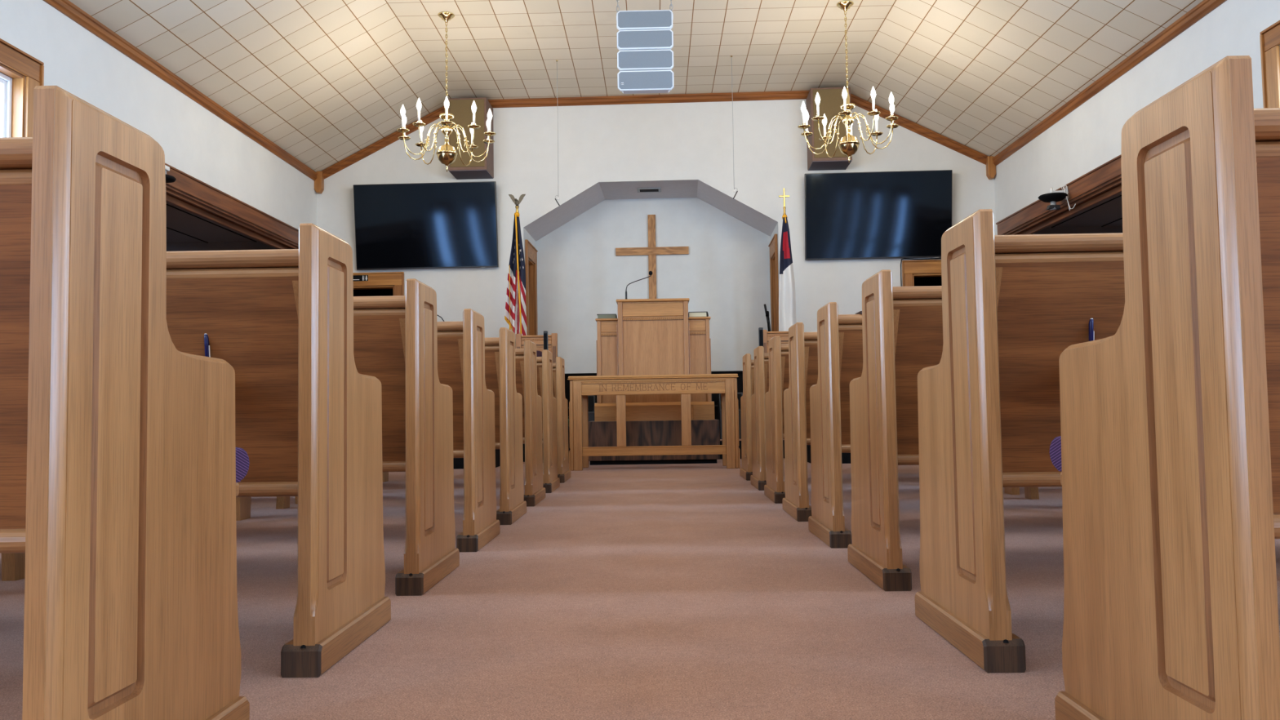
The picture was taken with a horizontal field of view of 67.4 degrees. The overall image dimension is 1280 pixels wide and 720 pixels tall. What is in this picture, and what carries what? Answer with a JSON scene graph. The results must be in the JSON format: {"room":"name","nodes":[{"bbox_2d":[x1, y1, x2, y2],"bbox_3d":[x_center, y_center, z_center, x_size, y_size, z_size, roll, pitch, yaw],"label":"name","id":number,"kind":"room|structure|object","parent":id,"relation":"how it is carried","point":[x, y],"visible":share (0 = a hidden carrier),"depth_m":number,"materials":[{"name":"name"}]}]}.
{"room":"church","nodes":[
{"label":"church","id":0,"kind":"room"},
{"bbox_2d":[0,0,316,243],"bbox_3d":[-4.125,-0.940,3.277,0.250,3.401,16.700,-1,-3,1],"label":"wall","id":1,"kind":"structure","parent":0,"point":[193,140],"depth_m":7.89,"materials":[{"name":"white paint"}]},
{"bbox_2d":[0,38,44,137],"bbox_3d":[-4.008,-0.923,5.607,0.164,2.143,1.336,-1,-3,1],"label":"window","id":2,"kind":"structure","parent":1,"relation":"in","point":[15,122],"depth_m":6.15,"materials":[{"name":"brown wood"}]},
{"bbox_2d":[164,164,176,182],"bbox_3d":[-3.850,-1.474,7.706,0.224,0.195,0.222,-1,-3,1],"label":"camera mount","id":3,"kind":"object","parent":1,"relation":"attached to","point":[169,179],"visible":0.31,"depth_m":7.71,"materials":[{"name":"grey plastic"}]},
{"bbox_2d":[43,0,317,180],"bbox_3d":[-4.005,-2.595,3.259,0.042,0.090,16.500,-1,-3,1],"label":"trim","id":4,"kind":"structure","parent":1,"relation":"attached to","point":[66,7],"depth_m":7.96,"materials":[{"name":"brown wood"}]},
{"bbox_2d":[164,163,298,248],"bbox_3d":[-4.002,-0.258,8.903,0.282,2.613,4.420,-1,-3,1],"label":"trim","id":5,"kind":"structure","parent":1,"relation":"attached to","point":[185,183],"depth_m":9.11,"materials":[{"name":"brown wood"}]},
{"bbox_2d":[165,202,276,251],"bbox_3d":[-5.868,-0.282,8.933,3.450,2.720,5.700,-1,-3,1],"label":"wall","id":6,"kind":"structure","parent":0,"point":[186,230],"depth_m":11.36,"materials":[{"name":"grey"}]},
{"bbox_2d":[353,288,393,296],"bbox_3d":[-3.242,-0.072,12.111,1.345,2.550,1.210,-1,-3,2],"label":"wall","id":7,"kind":"structure","parent":0,"point":[361,292],"depth_m":12.72,"materials":[{"name":"black"}]},
{"bbox_2d":[68,0,1203,171],"bbox_3d":[-0.034,-3.132,3.240,8.240,1.026,16.750,-1,-3,1],"label":"ceiling","id":8,"kind":"structure","parent":0,"point":[323,81],"depth_m":9.27,"materials":[{"name":"tile"}]},
{"bbox_2d":[396,11,496,172],"bbox_3d":[-1.799,-2.484,8.922,0.896,1.485,0.934,0,-3,-11],"label":"chandelier","id":9,"kind":"object","parent":8,"relation":"hanging from","point":[446,153],"visible":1,"depth_m":8.85,"materials":[{"name":"gold metal"}]},
{"bbox_2d":[401,116,404,127],"bbox_3d":[-2.152,-2.154,8.705,0.021,0.105,0.021,0,-3,-11],"label":"candle","id":10,"kind":"object","parent":9,"relation":"on","point":[402,117],"depth_m":8.70,"materials":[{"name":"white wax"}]},
{"bbox_2d":[417,110,420,120],"bbox_3d":[-1.966,-2.166,8.533,0.021,0.105,0.021,0,-3,-11],"label":"candle","id":11,"kind":"object","parent":9,"relation":"on","point":[419,111],"depth_m":8.53,"materials":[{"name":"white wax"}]},
{"bbox_2d":[445,108,448,119],"bbox_3d":[-1.714,-2.171,8.504,0.021,0.105,0.021,0,-3,-11],"label":"candle","id":12,"kind":"object","parent":9,"relation":"on","point":[446,110],"depth_m":8.50,"materials":[{"name":"white plastic"}]},
{"bbox_2d":[472,112,475,123],"bbox_3d":[-1.493,-2.168,8.627,0.021,0.105,0.021,0,-3,-11],"label":"candle","id":13,"kind":"object","parent":9,"relation":"on","point":[473,113],"depth_m":8.62,"materials":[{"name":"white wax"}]},
{"bbox_2d":[555,60,559,205],"bbox_3d":[-0.881,-2.398,10.124,0.056,1.561,0.042,-1,-3,1],"label":"microphone","id":14,"kind":"object","parent":8,"relation":"hanging from","point":[556,60],"visible":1,"depth_m":10.13,"materials":[{"name":"grey plastic"}]},
{"bbox_2d":[616,0,674,93],"bbox_3d":[0.033,-2.652,7.063,0.432,1.395,0.218,-1,-3,1],"label":"speaker","id":15,"kind":"object","parent":8,"relation":"hanging from","point":[645,38],"visible":1,"depth_m":6.94},
{"bbox_2d":[617,30,671,48],"bbox_3d":[0.036,-2.323,6.941,0.387,0.120,0.004,-1,-2,1],"label":"grille","id":16,"kind":"object","parent":15,"relation":"attached to","point":[626,38],"depth_m":6.94,"materials":[{"name":"grey"}]},
{"bbox_2d":[617,10,671,27],"bbox_3d":[0.034,-2.470,6.951,0.387,0.120,0.005,-1,-6,1],"label":"grille","id":17,"kind":"object","parent":15,"relation":"attached to","point":[655,18],"depth_m":6.95,"materials":[{"name":"grey metal"}]},
{"bbox_2d":[618,50,671,68],"bbox_3d":[0.039,-2.176,6.941,0.387,0.120,0.004,-1,2,1],"label":"grille","id":18,"kind":"object","parent":15,"relation":"attached to","point":[627,59],"depth_m":6.94,"materials":[{"name":"grey"}]},
{"bbox_2d":[618,71,672,88],"bbox_3d":[0.041,-2.029,6.951,0.387,0.120,0.004,-1,6,1],"label":"grille","id":19,"kind":"object","parent":15,"relation":"attached to","point":[627,79],"depth_m":6.95,"materials":[{"name":"grey"}]},
{"bbox_2d":[730,55,737,199],"bbox_3d":[0.987,-2.445,10.073,0.056,1.528,0.042,-1,-3,1],"label":"microphone","id":20,"kind":"object","parent":8,"relation":"hanging from","point":[731,55],"visible":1,"depth_m":10.07,"materials":[{"name":"grey plastic"}]},
{"bbox_2d":[797,0,898,162],"bbox_3d":[1.903,-2.545,8.809,0.896,1.485,0.934,-2,-3,16],"label":"chandelier","id":21,"kind":"object","parent":8,"relation":"hanging from","point":[849,144],"visible":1,"depth_m":8.76,"materials":[{"name":"gold metal"}]},
{"bbox_2d":[802,113,804,123],"bbox_3d":[1.498,-2.205,8.778,0.021,0.105,0.021,-2,-3,16],"label":"candle","id":22,"kind":"object","parent":21,"relation":"on","point":[803,114],"depth_m":8.77,"materials":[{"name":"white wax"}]},
{"bbox_2d":[816,104,819,115],"bbox_3d":[1.585,-2.218,8.540,0.021,0.105,0.021,-2,-3,16],"label":"candle","id":23,"kind":"object","parent":21,"relation":"on","point":[817,106],"depth_m":8.53,"materials":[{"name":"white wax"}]},
{"bbox_2d":[823,125,826,135],"bbox_3d":[1.769,-2.188,9.177,0.021,0.105,0.021,-2,-3,16],"label":"candle","id":24,"kind":"object","parent":21,"relation":"on","point":[824,126],"depth_m":9.17,"materials":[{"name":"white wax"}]},
{"bbox_2d":[843,99,846,110],"bbox_3d":[1.795,-2.229,8.398,0.021,0.105,0.021,-2,-3,16],"label":"candle","id":25,"kind":"object","parent":21,"relation":"on","point":[844,100],"depth_m":8.39,"materials":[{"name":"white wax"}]},
{"bbox_2d":[871,98,875,110],"bbox_3d":[2.048,-2.232,8.407,0.021,0.105,0.021,-2,-3,16],"label":"candle","id":26,"kind":"object","parent":21,"relation":"on","point":[873,101],"depth_m":8.40,"materials":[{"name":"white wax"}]},
{"bbox_2d":[875,120,877,130],"bbox_3d":[2.232,-2.202,9.043,0.021,0.105,0.021,-2,-3,16],"label":"candle","id":27,"kind":"object","parent":21,"relation":"on","point":[876,122],"depth_m":9.04,"materials":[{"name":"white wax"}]},
{"bbox_2d":[890,104,893,115],"bbox_3d":[2.248,-2.227,8.562,0.021,0.105,0.021,-2,-3,16],"label":"candle","id":28,"kind":"object","parent":21,"relation":"on","point":[891,105],"depth_m":8.55,"materials":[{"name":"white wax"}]},
{"bbox_2d":[0,457,1279,719],"bbox_3d":[0.079,0.781,3.864,16.400,0.100,18.600,-1,-3,1],"label":"floor","id":29,"kind":"structure","parent":0,"point":[660,591],"depth_m":2.39,"materials":[{"name":"carpet"}]},
{"bbox_2d":[0,85,249,719],"bbox_3d":[-2.123,0.174,1.465,2.920,0.930,0.655,-1,-3,1],"label":"pew","id":30,"kind":"object","parent":29,"relation":"on","point":[122,466],"visible":1,"depth_m":1.26,"materials":[{"name":"brown wood"}]},
{"bbox_2d":[235,447,249,482],"bbox_3d":[-2.120,0.202,1.589,2.800,0.062,0.405,-1,-3,1],"label":"cushion","id":31,"kind":"object","parent":30,"relation":"on","point":[242,462],"depth_m":1.73,"materials":[{"name":"purple fabric"}]},
{"bbox_2d":[1,278,459,595],"bbox_3d":[-2.092,0.261,3.168,2.920,0.930,0.655,-1,-3,1],"label":"pew","id":32,"kind":"object","parent":29,"relation":"on","point":[395,337],"visible":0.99,"depth_m":2.95,"materials":[{"name":"brown wood"}]},
{"bbox_2d":[166,222,391,677],"bbox_3d":[-2.107,0.218,2.316,2.920,0.930,0.655,-1,-3,1],"label":"pew","id":33,"kind":"object","parent":29,"relation":"on","point":[308,425],"visible":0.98,"depth_m":2.10,"materials":[{"name":"brown wood"}]},
{"bbox_2d":[204,333,210,356],"bbox_3d":[-0.949,-0.012,2.104,0.014,0.093,0.010,-1,-3,-1],"label":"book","id":34,"kind":"object","parent":33,"relation":"on","point":[207,353],"visible":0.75,"depth_m":2.10,"materials":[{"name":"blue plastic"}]},
{"bbox_2d":[235,327,526,524],"bbox_3d":[-2.062,0.348,4.871,2.920,0.930,0.655,-1,-3,1],"label":"pew","id":35,"kind":"object","parent":29,"relation":"on","point":[500,352],"visible":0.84,"depth_m":4.63,"materials":[{"name":"brown wood"}]},
{"bbox_2d":[275,340,545,509],"bbox_3d":[-2.046,0.392,5.723,2.920,0.930,0.655,-1,-3,1],"label":"pew","id":36,"kind":"object","parent":29,"relation":"on","point":[526,362],"visible":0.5,"depth_m":5.46,"materials":[{"name":"brown wood"}]},
{"bbox_2d":[436,308,499,551],"bbox_3d":[-2.077,0.305,4.019,2.920,0.930,0.655,-1,-3,1],"label":"pew","id":37,"kind":"object","parent":29,"relation":"on","point":[461,344],"visible":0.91,"depth_m":3.79,"materials":[{"name":"brown wood"}]},
{"bbox_2d":[382,356,570,483],"bbox_3d":[-2.016,0.479,7.426,2.920,0.930,0.655,-1,-3,1],"label":"pew","id":38,"kind":"object","parent":29,"relation":"on","point":[558,368],"visible":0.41,"depth_m":7.12,"materials":[{"name":"brown wood"}]},
{"bbox_2d":[543,330,548,350],"bbox_3d":[-0.966,0.378,9.893,0.140,1.355,0.140,-1,-3,1],"label":"speaker","id":39,"kind":"object","parent":29,"relation":"on","point":[545,332],"visible":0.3,"depth_m":9.89},
{"bbox_2d":[543,333,546,349],"bbox_3d":[-0.967,0.359,9.862,0.034,1.270,0.003,-1,-3,1],"label":"grille","id":40,"kind":"object","parent":39,"relation":"attached to","point":[544,334],"depth_m":9.89,"materials":[{"name":"black metal"}]},
{"bbox_2d":[536,349,559,493],"bbox_3d":[-2.031,0.436,6.574,2.920,0.930,0.655,-1,-3,1],"label":"pew","id":41,"kind":"object","parent":29,"relation":"on","point":[551,482],"visible":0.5,"depth_m":6.28,"materials":[{"name":"brown wood"}]},
{"bbox_2d":[453,439,850,468],"bbox_3d":[0.160,0.971,10.513,7.830,0.200,3.100,-1,-3,1],"label":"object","id":42,"kind":"structure","parent":29,"relation":"on","point":[458,463],"depth_m":9.12,"materials":[{"name":"wood"}]},
{"bbox_2d":[504,194,527,348],"bbox_3d":[-1.360,-0.482,10.665,0.280,2.764,0.280,-1,-3,1],"label":"flag","id":43,"kind":"object","parent":42,"relation":"on","point":[515,313],"visible":0.84,"depth_m":10.67,"materials":[{"name":"multicoloured fabric"}]},
{"bbox_2d":[515,333,557,363],"bbox_3d":[-1.119,0.285,10.135,0.460,1.170,0.550,-1,-3,1],"label":"chair","id":44,"kind":"object","parent":42,"relation":"on","point":[538,340],"visible":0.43,"depth_m":10.39,"materials":[{"name":"brown wood"}]},
{"bbox_2d":[536,350,542,356],"bbox_3d":[-1.118,0.129,10.365,0.230,0.465,0.032,-1,-3,1],"label":"cushion","id":45,"kind":"object","parent":44,"relation":"on","point":[539,353],"depth_m":10.36,"materials":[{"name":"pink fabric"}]},
{"bbox_2d":[587,395,595,421],"bbox_3d":[-0.611,0.629,10.452,0.260,0.500,0.324,-1,-3,1],"label":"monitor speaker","id":46,"kind":"object","parent":42,"relation":"on","point":[591,398],"visible":0.07,"depth_m":10.32},
{"bbox_2d":[542,370,742,440],"bbox_3d":[0.157,0.510,10.747,2.650,0.745,0.080,-1,-3,1],"label":"rail","id":47,"kind":"object","parent":42,"relation":"on","point":[740,380],"visible":0.02,"depth_m":10.72,"materials":[{"name":"black"}]},
{"bbox_2d":[717,392,742,439],"bbox_3d":[0.988,0.604,10.425,0.260,0.500,0.324,-1,-3,1],"label":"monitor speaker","id":48,"kind":"object","parent":42,"relation":"on","point":[740,395],"visible":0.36,"depth_m":10.27},
{"bbox_2d":[764,303,770,331],"bbox_3d":[1.552,0.111,10.933,0.136,1.524,0.275,0,-3,-24],"label":"tripod stand","id":49,"kind":"object","parent":42,"relation":"on","point":[766,312],"visible":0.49,"depth_m":11.02,"materials":[{"name":"black metal"}]},
{"bbox_2d":[763,329,788,352],"bbox_3d":[1.539,0.243,10.090,0.460,1.170,0.550,-1,-3,1],"label":"chair","id":50,"kind":"object","parent":42,"relation":"on","point":[767,335],"visible":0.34,"depth_m":10.34,"materials":[{"name":"brown wood"}]},
{"bbox_2d":[778,187,796,331],"bbox_3d":[1.629,-0.535,10.614,0.280,2.775,0.280,-1,-3,1],"label":"flag","id":51,"kind":"object","parent":42,"relation":"on","point":[787,295],"visible":0.67,"depth_m":10.63,"materials":[{"name":"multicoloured fabric"}]},
{"bbox_2d":[567,373,740,471],"bbox_3d":[0.125,0.561,8.709,1.514,0.834,0.525,-1,-3,1],"label":"table","id":52,"kind":"object","parent":29,"relation":"on","point":[726,384],"visible":1,"depth_m":8.47,"materials":[{"name":"brown wood"}]},
{"bbox_2d":[588,418,719,465],"bbox_3d":[0.133,0.817,9.640,1.290,0.420,0.760,-1,-3,1],"label":"platform","id":53,"kind":"object","parent":29,"relation":"on","point":[704,432],"visible":0.83,"depth_m":9.27,"materials":[{"name":"brown wood"}]},
{"bbox_2d":[594,297,714,421],"bbox_3d":[0.137,0.007,9.574,1.170,1.190,0.515,-1,-3,1],"label":"pulpit","id":54,"kind":"object","parent":53,"relation":"on","point":[648,336],"visible":0.94,"depth_m":9.38,"materials":[{"name":"brown wood"}]},
{"bbox_2d":[596,314,617,318],"bbox_3d":[-0.328,-0.425,9.562,0.190,0.045,0.220,-1,-3,1],"label":"bible","id":55,"kind":"object","parent":54,"relation":"on","point":[599,316],"visible":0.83,"depth_m":9.46,"materials":[{"name":"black paper"}]},
{"bbox_2d":[625,271,652,299],"bbox_3d":[-0.020,-0.736,9.530,0.294,0.294,0.059,-1,-3,1],"label":"gooseneck microphone","id":56,"kind":"object","parent":54,"relation":"on","point":[650,272],"visible":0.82,"depth_m":9.52,"materials":[{"name":"black metal"}]},
{"bbox_2d":[688,311,708,317],"bbox_3d":[0.579,-0.443,9.536,0.194,0.052,0.220,-1,-3,1],"label":"bible","id":57,"kind":"object","parent":54,"relation":"on","point":[690,313],"visible":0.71,"depth_m":9.43,"materials":[{"name":"beige paper"}]},
{"bbox_2d":[739,353,754,480],"bbox_3d":[2.234,0.411,7.336,2.920,0.930,0.655,-1,-3,1],"label":"pew","id":58,"kind":"object","parent":29,"relation":"on","point":[746,471],"visible":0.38,"depth_m":7.07,"materials":[{"name":"brown wood"}]},
{"bbox_2d":[750,346,768,490],"bbox_3d":[2.219,0.368,6.484,2.920,0.930,0.655,-1,-3,1],"label":"pew","id":59,"kind":"object","parent":29,"relation":"on","point":[758,478],"visible":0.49,"depth_m":6.22,"materials":[{"name":"brown wood"}]},
{"bbox_2d":[758,327,763,346],"bbox_3d":[1.255,0.343,9.854,0.140,1.355,0.140,-1,-3,1],"label":"speaker","id":60,"kind":"object","parent":29,"relation":"on","point":[760,329],"visible":0.28,"depth_m":9.85},
{"bbox_2d":[782,322,817,521],"bbox_3d":[2.188,0.281,4.781,2.920,0.930,0.655,-1,-3,1],"label":"pew","id":61,"kind":"object","parent":29,"relation":"on","point":[802,346],"visible":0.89,"depth_m":4.58,"materials":[{"name":"brown wood"}]},
{"bbox_2d":[808,302,862,548],"bbox_3d":[2.173,0.237,3.930,2.920,0.930,0.655,-1,-3,1],"label":"pew","id":62,"kind":"object","parent":29,"relation":"on","point":[839,336],"visible":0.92,"depth_m":3.74,"materials":[{"name":"brown wood"}]},
{"bbox_2d":[847,269,942,591],"bbox_3d":[2.158,0.194,3.078,2.920,0.930,0.655,-1,-3,1],"label":"pew","id":63,"kind":"object","parent":29,"relation":"on","point":[902,326],"visible":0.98,"depth_m":2.90,"materials":[{"name":"brown wood"}]},
{"bbox_2d":[764,336,1039,503],"bbox_3d":[2.204,0.324,5.633,2.920,0.930,0.655,-1,-3,1],"label":"pew","id":64,"kind":"object","parent":29,"relation":"on","point":[779,368],"visible":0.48,"depth_m":5.40,"materials":[{"name":"brown wood"}]},
{"bbox_2d":[915,208,1124,672],"bbox_3d":[2.143,0.150,2.227,2.920,0.930,0.655,-1,-3,1],"label":"pew","id":65,"kind":"object","parent":29,"relation":"on","point":[989,410],"visible":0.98,"depth_m":2.05,"materials":[{"name":"brown wood"}]},
{"bbox_2d":[1088,318,1094,341],"bbox_3d":[0.966,-0.043,2.054,0.013,0.093,0.010,-1,-3,1],"label":"pen","id":66,"kind":"object","parent":65,"relation":"on","point":[1091,332],"visible":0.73,"depth_m":2.05,"materials":[{"name":"blue plastic"}]},
{"bbox_2d":[1049,55,1279,719],"bbox_3d":[2.127,0.106,1.375,2.920,0.930,0.655,-1,-3,1],"label":"pew","id":67,"kind":"object","parent":29,"relation":"on","point":[1166,452],"visible":1,"depth_m":1.21,"materials":[{"name":"brown wood"}]},
{"bbox_2d":[1049,435,1062,471],"bbox_3d":[2.130,0.134,1.499,2.800,0.062,0.405,-1,-3,1],"label":"cushion","id":68,"kind":"object","parent":67,"relation":"on","point":[1055,445],"depth_m":1.69,"materials":[{"name":"purple fabric"}]},
{"bbox_2d":[316,99,995,373],"bbox_3d":[0.159,-0.996,11.786,8.120,4.260,1.040,-1,-3,2],"label":"wall","id":69,"kind":"structure","parent":0,"point":[693,140],"depth_m":11.40,"materials":[{"name":"white paint"}]},
{"bbox_2d":[314,171,324,193],"bbox_3d":[-3.833,-2.119,11.451,0.090,0.255,0.085,-1,-3,2],"label":"trim","id":70,"kind":"structure","parent":69,"relation":"attached to","point":[319,181],"depth_m":11.41,"materials":[{"name":"brown wood"}]},
{"bbox_2d":[352,271,404,295],"bbox_3d":[-3.269,0.067,11.412,0.977,2.201,0.174,-1,-3,2],"label":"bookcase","id":71,"kind":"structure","parent":69,"relation":"in","point":[394,281],"depth_m":11.38,"materials":[{"name":"brown wood"}]},
{"bbox_2d":[353,275,368,281],"bbox_3d":[-3.404,-0.971,11.390,0.353,0.070,0.008,-1,-3,2],"label":"restroom sign","id":72,"kind":"object","parent":71,"relation":"attached to","point":[356,277],"visible":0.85,"depth_m":11.38,"materials":[{"name":"black"}]},
{"bbox_2d":[321,106,444,178],"bbox_3d":[-3.023,-2.618,11.463,1.706,0.920,0.043,-1,-3,2],"label":"trim","id":73,"kind":"structure","parent":69,"relation":"attached to","point":[434,115],"depth_m":11.46,"materials":[{"name":"brown wood"}]},
{"bbox_2d":[353,181,498,270],"bbox_3d":[-2.523,-1.577,11.310,1.688,1.001,0.163,-1,-3,2],"label":"television","id":74,"kind":"object","parent":69,"relation":"attached to","point":[450,224],"visible":1,"depth_m":11.29,"materials":[{"name":"black"}]},
{"bbox_2d":[448,97,493,179],"bbox_3d":[-1.976,-2.585,11.223,0.445,0.845,0.427,-1,-3,2],"label":"wall speaker","id":75,"kind":"object","parent":69,"relation":"attached to","point":[461,108],"visible":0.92,"depth_m":11.02,"materials":[{"name":"brown fabric"}]},
{"bbox_2d":[449,98,484,167],"bbox_3d":[-1.985,-2.606,11.014,0.401,0.785,0.008,-1,-3,2],"label":"grille","id":76,"kind":"object","parent":75,"relation":"attached to","point":[461,108],"depth_m":11.01,"materials":[{"name":"brown fabric"}]},
{"bbox_2d":[524,239,537,335],"bbox_3d":[-1.401,-0.229,11.787,0.194,2.375,0.815,-1,-3,2],"label":"door","id":77,"kind":"structure","parent":69,"relation":"in","point":[531,252],"depth_m":12.08,"materials":[{"name":"brown wood"}]},
{"bbox_2d":[487,90,809,107],"bbox_3d":[0.076,-3.085,11.354,4.611,0.090,0.045,-1,-3,2],"label":"trim","id":78,"kind":"structure","parent":69,"relation":"attached to","point":[790,95],"depth_m":11.34,"materials":[{"name":"brown wood"}]},
{"bbox_2d":[636,187,661,192],"bbox_3d":[0.112,-2.085,11.773,0.294,0.012,0.200,-1,-3,2],"label":"air vent","id":79,"kind":"object","parent":69,"relation":"in","point":[638,189],"visible":1,"depth_m":11.75,"materials":[{"name":"grey plastic"}]},
{"bbox_2d":[615,214,688,298],"bbox_3d":[0.161,-1.001,12.207,0.929,1.712,0.040,-1,-3,2],"label":"wall cross","id":80,"kind":"object","parent":69,"relation":"attached to","point":[651,251],"visible":0.84,"depth_m":12.21,"materials":[{"name":"brown wood"}]},
{"bbox_2d":[768,234,778,331],"bbox_3d":[1.720,-0.282,11.655,0.194,2.375,0.815,-1,-3,2],"label":"door","id":81,"kind":"structure","parent":69,"relation":"in","point":[773,246],"depth_m":11.95,"materials":[{"name":"brown wood"}]},
{"bbox_2d":[805,87,852,170],"bbox_3d":[2.173,-2.656,11.048,0.447,0.845,0.427,-1,-3,2],"label":"wall speaker","id":82,"kind":"object","parent":69,"relation":"attached to","point":[831,98],"visible":0.78,"depth_m":10.85,"materials":[{"name":"brown fabric"}]},
{"bbox_2d":[813,88,848,157],"bbox_3d":[2.164,-2.676,10.839,0.403,0.785,0.008,-1,-3,2],"label":"grille","id":83,"kind":"object","parent":82,"relation":"attached to","point":[831,100],"depth_m":10.84,"materials":[{"name":"brown fabric"}]},
{"bbox_2d":[804,169,952,260],"bbox_3d":[2.753,-1.669,11.088,1.680,0.996,0.164,-1,-3,2],"label":"television","id":84,"kind":"object","parent":69,"relation":"attached to","point":[877,215],"visible":0.91,"depth_m":11.07,"materials":[{"name":"black"}]},
{"bbox_2d":[850,93,987,164],"bbox_3d":[3.216,-2.711,11.200,1.764,0.946,0.043,-1,-3,2],"label":"trim","id":85,"kind":"structure","parent":69,"relation":"attached to","point":[918,129],"depth_m":11.18,"materials":[{"name":"brown wood"}]},
{"bbox_2d":[902,259,941,286],"bbox_3d":[3.553,-0.055,11.124,0.987,2.211,0.174,-1,-3,2],"label":"door","id":86,"kind":"structure","parent":69,"relation":"in","point":[923,268],"depth_m":11.11,"materials":[{"name":"brown wood"}]},
{"bbox_2d":[900,257,941,286],"bbox_3d":[3.278,-0.767,11.079,0.517,0.837,0.010,-1,-3,2],"label":"cable","id":87,"kind":"object","parent":86,"relation":"hanging from","point":[904,258],"visible":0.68,"depth_m":11.10,"materials":[{"name":"black plastic"}]},
{"bbox_2d":[986,155,995,179],"bbox_3d":[4.069,-2.227,11.117,0.090,0.255,0.085,-1,-3,2],"label":"trim","id":88,"kind":"structure","parent":69,"relation":"attached to","point":[990,166],"depth_m":11.08,"materials":[{"name":"brown wood"}]},
{"bbox_2d":[914,276,942,286],"bbox_3d":[3.581,-0.189,11.824,1.355,2.550,1.210,-1,-3,2],"label":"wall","id":89,"kind":"structure","parent":0,"point":[919,281],"depth_m":12.42,"materials":[{"name":"black"}]},
{"bbox_2d":[1032,192,1122,234],"bbox_3d":[6.079,-0.470,8.728,3.450,2.720,5.700,-1,-3,1],"label":"wall","id":90,"kind":"structure","parent":0,"point":[1105,216],"depth_m":11.29,"materials":[{"name":"grey"}]},
{"bbox_2d":[994,0,1279,235],"bbox_3d":[4.123,-1.057,3.135,0.250,3.374,16.700,-1,-3,1],"label":"wall","id":91,"kind":"structure","parent":0,"point":[1089,136],"depth_m":8.13,"materials":[{"name":"white paint"}]},
{"bbox_2d":[1037,185,1075,210],"bbox_3d":[3.937,-1.536,9.096,0.267,0.260,0.354,-1,-3,1],"label":"camera mount","id":92,"kind":"object","parent":91,"relation":"attached to","point":[1053,197],"visible":1,"depth_m":9.11,"materials":[{"name":"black plastic"}]},
{"bbox_2d":[995,154,1121,235],"bbox_3d":[4.214,-0.387,8.762,0.282,2.613,4.420,-1,-3,1],"label":"trim","id":93,"kind":"structure","parent":91,"relation":"attached to","point":[1104,182],"depth_m":9.10,"materials":[{"name":"brown wood"}]},
{"bbox_2d":[992,0,1226,165],"bbox_3d":[3.949,-2.700,3.022,0.042,0.090,16.300,-1,-3,1],"label":"trim","id":94,"kind":"structure","parent":91,"relation":"attached to","point":[1204,7],"depth_m":8.08,"materials":[{"name":"brown wood"}]},
{"bbox_2d":[1259,20,1279,108],"bbox_3d":[4.086,-1.066,5.469,0.164,2.173,1.336,-1,-3,1],"label":"window","id":95,"kind":"structure","parent":91,"relation":"in","point":[1269,37],"depth_m":6.10,"materials":[{"name":"brown wood"}]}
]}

